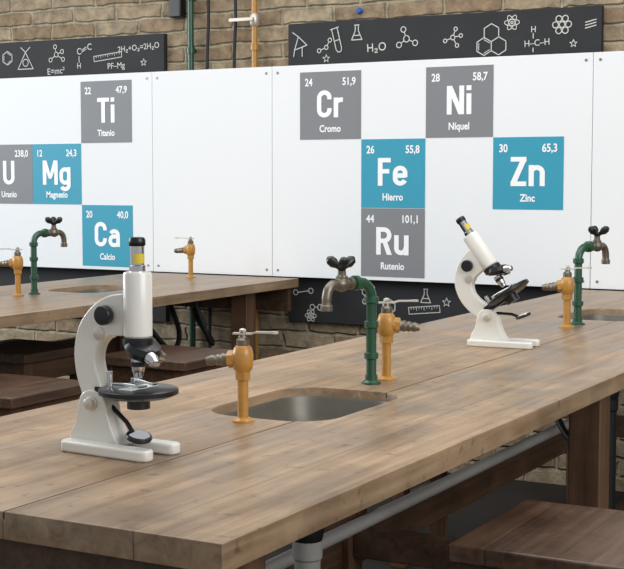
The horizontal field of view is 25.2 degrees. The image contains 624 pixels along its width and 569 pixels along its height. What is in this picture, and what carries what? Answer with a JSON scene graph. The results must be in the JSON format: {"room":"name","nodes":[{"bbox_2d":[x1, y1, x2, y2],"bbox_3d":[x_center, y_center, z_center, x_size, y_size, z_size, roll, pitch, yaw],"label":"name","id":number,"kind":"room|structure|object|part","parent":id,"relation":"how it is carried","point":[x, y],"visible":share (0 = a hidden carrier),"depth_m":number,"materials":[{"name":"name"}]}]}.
{"room":"science classroom","nodes":[
{"label":"science classroom","id":0,"kind":"room"},
{"bbox_2d":[0,0,623,491],"bbox_3d":[1.028,-0.851,5.982,14.000,3.400,0.240,2,5,29],"label":"wall","id":1,"kind":"structure","parent":0,"point":[20,20],"depth_m":6.61,"materials":[{"name":"brick"}]},
{"bbox_2d":[0,72,153,271],"bbox_3d":[-1.421,-0.573,7.137,1.517,0.963,0.074,2,5,29],"label":"display panel","id":2,"kind":"object","parent":1,"relation":"attached to","point":[78,149],"visible":0.99,"depth_m":6.96,"materials":[{"name":"white plastic"}]},
{"bbox_2d":[0,33,168,321],"bbox_3d":[-1.364,-0.543,7.166,1.493,1.405,0.033,2,5,29],"label":"chalkboard","id":3,"kind":"object","parent":1,"relation":"attached to","point":[146,52],"visible":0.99,"depth_m":7.01,"materials":[{"name":"black stone"}]},
{"bbox_2d":[169,0,185,18],"bbox_3d":[-0.648,-1.343,6.701,0.070,0.120,0.050,2,5,29],"label":"junction box","id":4,"kind":"object","parent":1,"relation":"attached to","point":[177,8],"visible":1,"depth_m":6.68,"materials":[{"name":"black plastic"}]},
{"bbox_2d":[186,0,196,346],"bbox_3d":[-0.576,-1.055,6.678,0.042,3.100,0.059,2,5,29],"label":"pipe","id":5,"kind":"object","parent":1,"relation":"attached to","point":[190,50],"visible":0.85,"depth_m":6.65,"materials":[{"name":"green metal"}]},
{"bbox_2d":[206,0,211,347],"bbox_3d":[-0.496,-1.051,6.628,0.030,3.100,0.016,2,5,29],"label":"pipe","id":6,"kind":"object","parent":1,"relation":"attached to","point":[208,1],"visible":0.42,"depth_m":6.62,"materials":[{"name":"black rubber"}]},
{"bbox_2d":[152,67,272,275],"bbox_3d":[-0.454,-0.534,6.625,0.668,0.963,0.104,2,5,29],"label":"display panel","id":7,"kind":"object","parent":1,"relation":"attached to","point":[213,157],"visible":1,"depth_m":6.57,"materials":[{"name":"white plastic"}]},
{"bbox_2d":[233,0,237,275],"bbox_3d":[-0.364,-1.046,6.556,0.030,3.100,0.016,2,5,29],"label":"electrical cable","id":8,"kind":"object","parent":1,"relation":"attached to","point":[235,1],"visible":0.3,"depth_m":6.54,"materials":[{"name":"black rubber"}]},
{"bbox_2d":[229,0,259,359],"bbox_3d":[-0.309,-1.042,6.516,0.132,3.100,0.088,2,5,29],"label":"gas pipe","id":9,"kind":"object","parent":1,"relation":"attached to","point":[254,16],"visible":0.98,"depth_m":6.48,"materials":[{"name":"metal"}]},
{"bbox_2d":[356,8,362,13],"bbox_3d":[0.212,-1.228,6.255,0.028,0.028,0.018,2,5,29],"label":"plug","id":10,"kind":"object","parent":1,"relation":"attached to","point":[358,10],"visible":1,"depth_m":6.25,"materials":[{"name":"blue plastic"}]},
{"bbox_2d":[272,52,593,288],"bbox_3d":[0.495,-0.493,6.088,1.511,0.963,0.074,2,5,29],"label":"display panel","id":11,"kind":"object","parent":1,"relation":"attached to","point":[377,164],"visible":0.99,"depth_m":6.04,"materials":[{"name":"white plastic"}]},
{"bbox_2d":[288,5,603,324],"bbox_3d":[0.545,-0.487,6.119,1.478,1.372,0.033,2,5,29],"label":"chalkboard","id":12,"kind":"object","parent":1,"relation":"attached to","point":[580,29],"visible":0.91,"depth_m":6.12,"materials":[{"name":"black stone"}]},
{"bbox_2d":[590,51,623,289],"bbox_3d":[1.793,-0.439,5.377,1.446,0.963,0.071,2,5,29],"label":"display panel","id":13,"kind":"object","parent":1,"relation":"attached to","point":[607,209],"visible":1,"depth_m":5.66,"materials":[{"name":"white plastic"}]},
{"bbox_2d":[266,472,623,568],"bbox_3d":[-1.056,1.183,2.330,14.000,0.100,8.900,2,5,29],"label":"floor","id":14,"kind":"structure","parent":0,"point":[475,514],"depth_m":5.58,"materials":[{"name":"concrete"}]},
{"bbox_2d":[0,339,77,379],"bbox_3d":[-1.137,0.567,5.428,0.400,0.656,0.400,2,5,29],"label":"stool","id":15,"kind":"object","parent":14,"relation":"on","point":[51,359],"visible":0.28,"depth_m":5.29,"materials":[{"name":"brown wood"}]},
{"bbox_3d":[-1.074,0.601,5.213,0.048,0.621,0.048,2,5,29],"label":"leg","id":16,"kind":"part","parent":15,"relation":"part of","materials":[{"name":"brown wood"}]},
{"bbox_3d":[-1.137,0.257,5.405,0.400,0.035,0.400,2,5,29],"label":"seat","id":17,"kind":"part","parent":15,"relation":"part of","materials":[{"name":"brown wood"}]},
{"bbox_3d":[-0.920,0.580,5.493,0.048,0.621,0.048,2,5,29],"label":"leg","id":18,"kind":"part","parent":15,"relation":"part of","materials":[{"name":"brown wood"}]},
{"bbox_2d":[0,373,81,416],"bbox_3d":[-0.970,0.644,4.427,0.400,0.656,0.400,2,5,29],"label":"stool","id":19,"kind":"object","parent":14,"relation":"on","point":[18,393],"visible":0.36,"depth_m":4.32,"materials":[{"name":"brown wood"}]},
{"bbox_3d":[-0.906,0.678,4.212,0.048,0.621,0.048,2,5,29],"label":"leg","id":20,"kind":"part","parent":19,"relation":"part of","materials":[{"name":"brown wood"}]},
{"bbox_2d":[0,272,298,360],"bbox_3d":[-1.394,0.511,4.891,0.880,0.850,3.940,2,5,29],"label":"lab table","id":21,"kind":"object","parent":14,"relation":"on","point":[244,295],"visible":0.47,"depth_m":5.99,"materials":[{"name":"brown wood"}]},
{"bbox_2d":[0,247,23,295],"bbox_3d":[-1.169,-0.051,5.413,0.100,0.190,0.046,0,4,1],"label":"tap","id":22,"kind":"object","parent":21,"relation":"on","point":[16,262],"visible":1,"depth_m":5.40,"materials":[{"name":"paint"}]},
{"bbox_3d":[-1.169,-0.139,5.401,0.094,0.012,0.017,-1,4,-11],"label":"lever handle","id":23,"kind":"part","parent":22,"relation":"part of","materials":[{"name":"metal"}]},
{"bbox_3d":[-1.142,-0.125,5.407,0.026,0.031,0.026,1,4,9],"label":"valve stem","id":24,"kind":"part","parent":22,"relation":"part of","materials":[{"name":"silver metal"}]},
{"bbox_2d":[28,217,66,294],"bbox_3d":[-1.047,-0.117,5.540,0.068,0.303,0.193,3,6,39],"label":"water tap","id":25,"kind":"object","parent":21,"relation":"on","point":[53,231],"visible":1,"depth_m":5.49,"materials":[{"name":"green paint"}]},
{"bbox_3d":[-1.031,-0.252,5.550,0.068,0.035,0.066,4,6,39],"label":"cross handle","id":26,"kind":"part","parent":25,"relation":"part of","materials":[{"name":"black plastic"}]},
{"bbox_2d":[48,225,66,246],"bbox_3d":[-1.021,-0.198,5.572,0.042,0.099,0.102,2,5,29],"label":"tap","id":27,"kind":"object","parent":25,"relation":"on","point":[53,231],"depth_m":5.56,"materials":[{"name":"gold metal"}]},
{"bbox_2d":[73,289,122,351],"bbox_3d":[-0.889,0.432,5.808,0.273,0.797,0.408,2,5,29],"label":"sink","id":28,"kind":"object","parent":21,"relation":"in","point":[92,290],"visible":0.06,"depth_m":5.96,"materials":[{"name":"metal"}]},
{"bbox_2d":[73,289,122,318],"bbox_3d":[-0.889,0.083,5.781,0.273,0.097,0.408,2,5,29],"label":"basin","id":29,"kind":"object","parent":28,"relation":"in","point":[93,290],"depth_m":5.96,"materials":[{"name":"metal"}]},
{"bbox_3d":[-0.899,0.408,6.498,0.080,0.810,0.080,2,5,29],"label":"leg","id":30,"kind":"part","parent":21,"relation":"part of","materials":[{"name":"brown wood"}]},
{"bbox_2d":[152,305,181,345],"bbox_3d":[-0.615,0.165,5.772,0.119,0.228,0.385,1,4,13],"label":"gas hose","id":31,"kind":"object","parent":21,"relation":"hanging from","point":[155,335],"visible":0.48,"depth_m":5.85,"materials":[{"name":"black rubber"}]},
{"bbox_2d":[174,236,195,277],"bbox_3d":[-0.584,-0.126,6.395,0.100,0.190,0.046,0,4,1],"label":"tap","id":32,"kind":"object","parent":21,"relation":"on","point":[189,249],"visible":1,"depth_m":6.38,"materials":[{"name":"paint"}]},
{"bbox_3d":[-0.601,0.057,6.307,0.600,0.080,0.040,2,5,29],"label":"cross rail","id":33,"kind":"part","parent":21,"relation":"part of","materials":[{"name":"brown wood"}]},
{"bbox_2d":[192,301,214,345],"bbox_3d":[-0.479,0.139,6.157,0.105,0.237,0.422,0,4,-3],"label":"gas hose","id":34,"kind":"object","parent":21,"relation":"hanging from","point":[197,314],"visible":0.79,"depth_m":5.96,"materials":[{"name":"black rubber"}]},
{"bbox_3d":[-0.302,0.433,6.171,0.080,0.810,0.080,2,5,29],"label":"leg","id":35,"kind":"part","parent":21,"relation":"part of","materials":[{"name":"brown wood"}]},
{"bbox_2d":[105,345,231,382],"bbox_3d":[-0.527,0.582,5.231,0.400,0.656,0.400,2,5,29],"label":"stool","id":36,"kind":"object","parent":14,"relation":"on","point":[180,361],"visible":0.17,"depth_m":5.07,"materials":[{"name":"brown wood"}]},
{"bbox_3d":[-0.464,0.616,5.016,0.048,0.621,0.048,2,5,29],"label":"leg","id":37,"kind":"part","parent":36,"relation":"part of","materials":[{"name":"brown wood"}]},
{"bbox_2d":[0,290,623,568],"bbox_3d":[0.488,0.596,3.776,0.876,0.850,4.090,2,5,29],"label":"lab table","id":38,"kind":"object","parent":14,"relation":"on","point":[233,495],"visible":0.9,"depth_m":2.55,"materials":[{"name":"brown wood"}]},
{"bbox_2d":[61,237,179,462],"bbox_3d":[-0.317,0.101,2.312,0.204,0.360,0.132,3,5,32],"label":"microscope","id":39,"kind":"object","parent":38,"relation":"on","point":[99,429],"visible":1,"depth_m":2.29,"materials":[{"name":"white metal"}]},
{"bbox_3d":[-0.370,0.199,2.324,0.024,0.024,0.013,3,5,32],"label":"tilt knob","id":40,"kind":"part","parent":39,"relation":"part of","materials":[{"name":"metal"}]},
{"bbox_3d":[-0.353,0.081,2.314,0.022,0.022,0.007,3,5,32],"label":"fine focus knob","id":41,"kind":"part","parent":39,"relation":"part of","materials":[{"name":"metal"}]},
{"bbox_3d":[-0.348,0.107,2.332,0.107,0.190,0.030,3,5,32],"label":"arm","id":42,"kind":"part","parent":39,"relation":"part of","materials":[{"name":"white metal"}]},
{"bbox_3d":[-0.341,0.050,2.294,0.033,0.033,0.022,3,5,32],"label":"focus knob","id":43,"kind":"part","parent":39,"relation":"part of","materials":[{"name":"black plastic"}]},
{"bbox_2d":[112,405,152,443],"bbox_3d":[-0.309,0.225,2.316,0.097,0.070,0.045,3,5,32],"label":"mirror","id":44,"kind":"object","parent":39,"relation":"on","point":[120,435],"depth_m":2.31,"materials":[{"name":"black plastic"}]},
{"bbox_2d":[128,430,149,438],"bbox_3d":[-0.285,0.248,2.303,0.035,0.011,0.036,3,5,32],"label":"mirror","id":45,"kind":"object","parent":39,"relation":"on","point":[132,434],"depth_m":2.30,"materials":[{"name":"silver glass"}]},
{"bbox_2d":[205,328,278,423],"bbox_3d":[-0.131,0.170,2.615,0.141,0.176,0.043,1,4,14],"label":"tap","id":46,"kind":"object","parent":38,"relation":"on","point":[240,358],"visible":1,"depth_m":2.60,"materials":[{"name":"paint"}]},
{"bbox_3d":[-0.130,0.101,2.610,0.024,0.029,0.024,1,4,14],"label":"valve stem","id":47,"kind":"part","parent":46,"relation":"part of","materials":[{"name":"silver metal"}]},
{"bbox_3d":[-0.105,0.088,2.603,0.088,0.011,0.016,1,4,14],"label":"lever handle","id":48,"kind":"part","parent":46,"relation":"part of","materials":[{"name":"metal"}]},
{"bbox_3d":[-0.118,0.754,1.976,0.080,0.810,0.080,2,5,29],"label":"leg","id":49,"kind":"part","parent":38,"relation":"part of","materials":[{"name":"brown wood"}]},
{"bbox_2d":[223,396,385,568],"bbox_3d":[-0.009,0.657,2.872,0.273,0.797,0.408,2,5,29],"label":"sink","id":50,"kind":"object","parent":38,"relation":"in","point":[306,551],"visible":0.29,"depth_m":3.00,"materials":[{"name":"metal"}]},
{"bbox_2d":[223,396,385,421],"bbox_3d":[-0.009,0.308,2.845,0.273,0.097,0.408,2,5,29],"label":"basin","id":51,"kind":"object","parent":50,"relation":"in","point":[296,408],"depth_m":3.02,"materials":[{"name":"metal"}]},
{"bbox_3d":[0.083,0.619,3.743,0.080,0.810,0.080,2,5,29],"label":"leg","id":52,"kind":"part","parent":38,"relation":"part of","materials":[{"name":"brown wood"}]},
{"bbox_2d":[320,256,380,384],"bbox_3d":[0.083,0.081,3.047,0.064,0.288,0.184,4,6,43],"label":"water tap","id":53,"kind":"object","parent":38,"relation":"on","point":[342,282],"visible":1,"depth_m":3.07,"materials":[{"name":"green paint"}]},
{"bbox_2d":[320,271,355,311],"bbox_3d":[0.056,0.009,3.008,0.046,0.094,0.096,2,5,29],"label":"tap","id":54,"kind":"object","parent":53,"relation":"on","point":[342,283],"depth_m":2.99,"materials":[{"name":"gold metal"}]},
{"bbox_3d":[0.067,-0.045,3.019,0.064,0.033,0.063,4,6,43],"label":"cross handle","id":55,"kind":"part","parent":53,"relation":"part of","materials":[{"name":"black plastic"}]},
{"bbox_2d":[377,298,419,380],"bbox_3d":[0.195,0.124,3.155,0.099,0.187,0.045,0,4,4],"label":"tap","id":56,"kind":"object","parent":38,"relation":"on","point":[389,324],"visible":0.98,"depth_m":3.14,"materials":[{"name":"paint"}]},
{"bbox_3d":[0.169,0.051,3.151,0.026,0.030,0.026,0,4,4],"label":"valve stem","id":57,"kind":"part","parent":56,"relation":"part of","materials":[{"name":"silver metal"}]},
{"bbox_3d":[0.195,0.036,3.153,0.093,0.012,0.017,0,4,-6],"label":"lever handle","id":58,"kind":"part","parent":56,"relation":"part of","materials":[{"name":"metal"}]},
{"bbox_3d":[0.379,0.696,3.585,0.596,0.080,0.040,2,5,29],"label":"cross rail","id":59,"kind":"part","parent":38,"relation":"part of","materials":[{"name":"brown wood"}]},
{"bbox_2d":[266,418,568,568],"bbox_3d":[0.240,0.613,3.862,0.036,0.036,3.500,2,5,29],"label":"metal pipe","id":60,"kind":"object","parent":38,"relation":"attached to","point":[284,560],"visible":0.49,"depth_m":3.95,"materials":[{"name":"grey metal"}]},
{"bbox_2d":[455,216,539,349],"bbox_3d":[0.501,-0.009,3.795,0.230,0.354,0.128,2,5,25],"label":"microscope","id":61,"kind":"object","parent":38,"relation":"on","point":[488,331],"visible":1,"depth_m":3.79,"materials":[{"name":"white metal"}]},
{"bbox_3d":[0.424,-0.051,3.801,0.032,0.032,0.022,2,5,25],"label":"focus knob","id":62,"kind":"part","parent":61,"relation":"part of","materials":[{"name":"black plastic"}]},
{"bbox_3d":[0.429,-0.015,3.810,0.021,0.021,0.007,2,5,25],"label":"fine focus knob","id":63,"kind":"part","parent":61,"relation":"part of","materials":[{"name":"metal"}]},
{"bbox_3d":[0.448,0.001,3.820,0.113,0.195,0.029,2,5,25],"label":"arm","id":64,"kind":"part","parent":61,"relation":"part of","materials":[{"name":"white metal"}]},
{"bbox_3d":[0.475,0.089,3.788,0.023,0.023,0.013,2,5,25],"label":"tilt knob","id":65,"kind":"part","parent":61,"relation":"part of","materials":[{"name":"metal"}]},
{"bbox_2d":[496,312,530,319],"bbox_3d":[0.540,0.084,3.784,0.111,0.021,0.043,2,5,25],"label":"mirror","id":66,"kind":"object","parent":61,"relation":"attached to","point":[498,317],"depth_m":3.78,"materials":[{"name":"black plastic"}]},
{"bbox_2d":[556,418,568,442],"bbox_3d":[0.795,0.329,4.316,0.044,0.326,0.242,0,4,-6],"label":"gas hose","id":67,"kind":"object","parent":38,"relation":"hanging from","point":[559,422],"visible":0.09,"depth_m":4.37,"materials":[{"name":"black rubber"}]},
{"bbox_2d":[542,266,591,327],"bbox_3d":[0.778,0.037,4.264,0.151,0.190,0.046,1,4,9],"label":"tap","id":68,"kind":"object","parent":38,"relation":"on","point":[565,285],"visible":1,"depth_m":4.25,"materials":[{"name":"paint"}]},
{"bbox_3d":[0.780,-0.037,4.258,0.026,0.031,0.026,1,4,9],"label":"valve stem","id":69,"kind":"part","parent":68,"relation":"part of","materials":[{"name":"silver metal"}]},
{"bbox_3d":[0.808,-0.052,4.258,0.094,0.012,0.017,0,4,-1],"label":"lever handle","id":70,"kind":"part","parent":68,"relation":"part of","materials":[{"name":"metal"}]},
{"bbox_3d":[1.060,0.483,5.517,0.080,0.810,0.080,2,5,29],"label":"leg","id":71,"kind":"part","parent":38,"relation":"part of","materials":[{"name":"brown wood"}]},
{"bbox_3d":[0.676,0.643,3.418,0.080,0.810,0.080,2,5,29],"label":"leg","id":72,"kind":"part","parent":38,"relation":"part of","materials":[{"name":"brown wood"}]},
{"bbox_2d":[570,226,609,324],"bbox_3d":[0.884,-0.031,4.403,0.068,0.306,0.195,4,6,44],"label":"water tap","id":73,"kind":"object","parent":38,"relation":"on","point":[596,245],"visible":1,"depth_m":4.35,"materials":[{"name":"green paint"}]},
{"bbox_3d":[0.902,-0.168,4.411,0.068,0.035,0.066,4,6,44],"label":"cross handle","id":74,"kind":"part","parent":73,"relation":"part of","materials":[{"name":"black plastic"}]},
{"bbox_2d":[593,236,609,263],"bbox_3d":[0.912,-0.113,4.432,0.050,0.100,0.102,2,5,29],"label":"tap","id":75,"kind":"object","parent":73,"relation":"on","point":[598,245],"depth_m":4.43,"materials":[{"name":"gold metal"}]},
{"bbox_2d":[571,314,623,509],"bbox_3d":[1.000,0.516,4.706,0.273,0.797,0.408,2,5,29],"label":"sink","id":76,"kind":"object","parent":38,"relation":"in","point":[600,317],"visible":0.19,"depth_m":4.69,"materials":[{"name":"metal"}]},
{"bbox_2d":[571,314,623,321],"bbox_3d":[1.000,0.167,4.679,0.273,0.097,0.408,2,5,29],"label":"basin","id":77,"kind":"object","parent":76,"relation":"in","point":[600,317],"depth_m":4.87,"materials":[{"name":"metal"}]},
{"bbox_3d":[1.356,0.560,5.360,0.596,0.080,0.040,2,5,29],"label":"cross rail","id":78,"kind":"part","parent":38,"relation":"part of","materials":[{"name":"brown wood"}]},
{"bbox_2d":[362,471,447,568],"bbox_3d":[0.234,0.608,4.894,0.400,0.656,0.400,2,5,29],"label":"stool","id":79,"kind":"object","parent":14,"relation":"on","point":[439,527],"visible":0.04,"depth_m":4.95,"materials":[{"name":"brown wood"}]},
{"bbox_3d":[0.298,0.642,4.679,0.048,0.621,0.048,2,5,29],"label":"leg","id":80,"kind":"part","parent":79,"relation":"part of","materials":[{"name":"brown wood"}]},
{"bbox_3d":[0.452,0.621,4.958,0.048,0.621,0.048,2,5,29],"label":"leg","id":81,"kind":"part","parent":79,"relation":"part of","materials":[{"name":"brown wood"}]},
{"bbox_2d":[448,499,623,568],"bbox_3d":[0.513,0.784,2.592,0.400,0.656,0.400,2,5,29],"label":"stool","id":82,"kind":"object","parent":14,"relation":"on","point":[532,534],"visible":1,"depth_m":2.52,"materials":[{"name":"brown wood"}]},
{"bbox_3d":[0.296,0.806,2.530,0.048,0.621,0.048,2,5,29],"label":"leg","id":83,"kind":"part","parent":82,"relation":"part of","materials":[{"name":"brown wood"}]}
]}

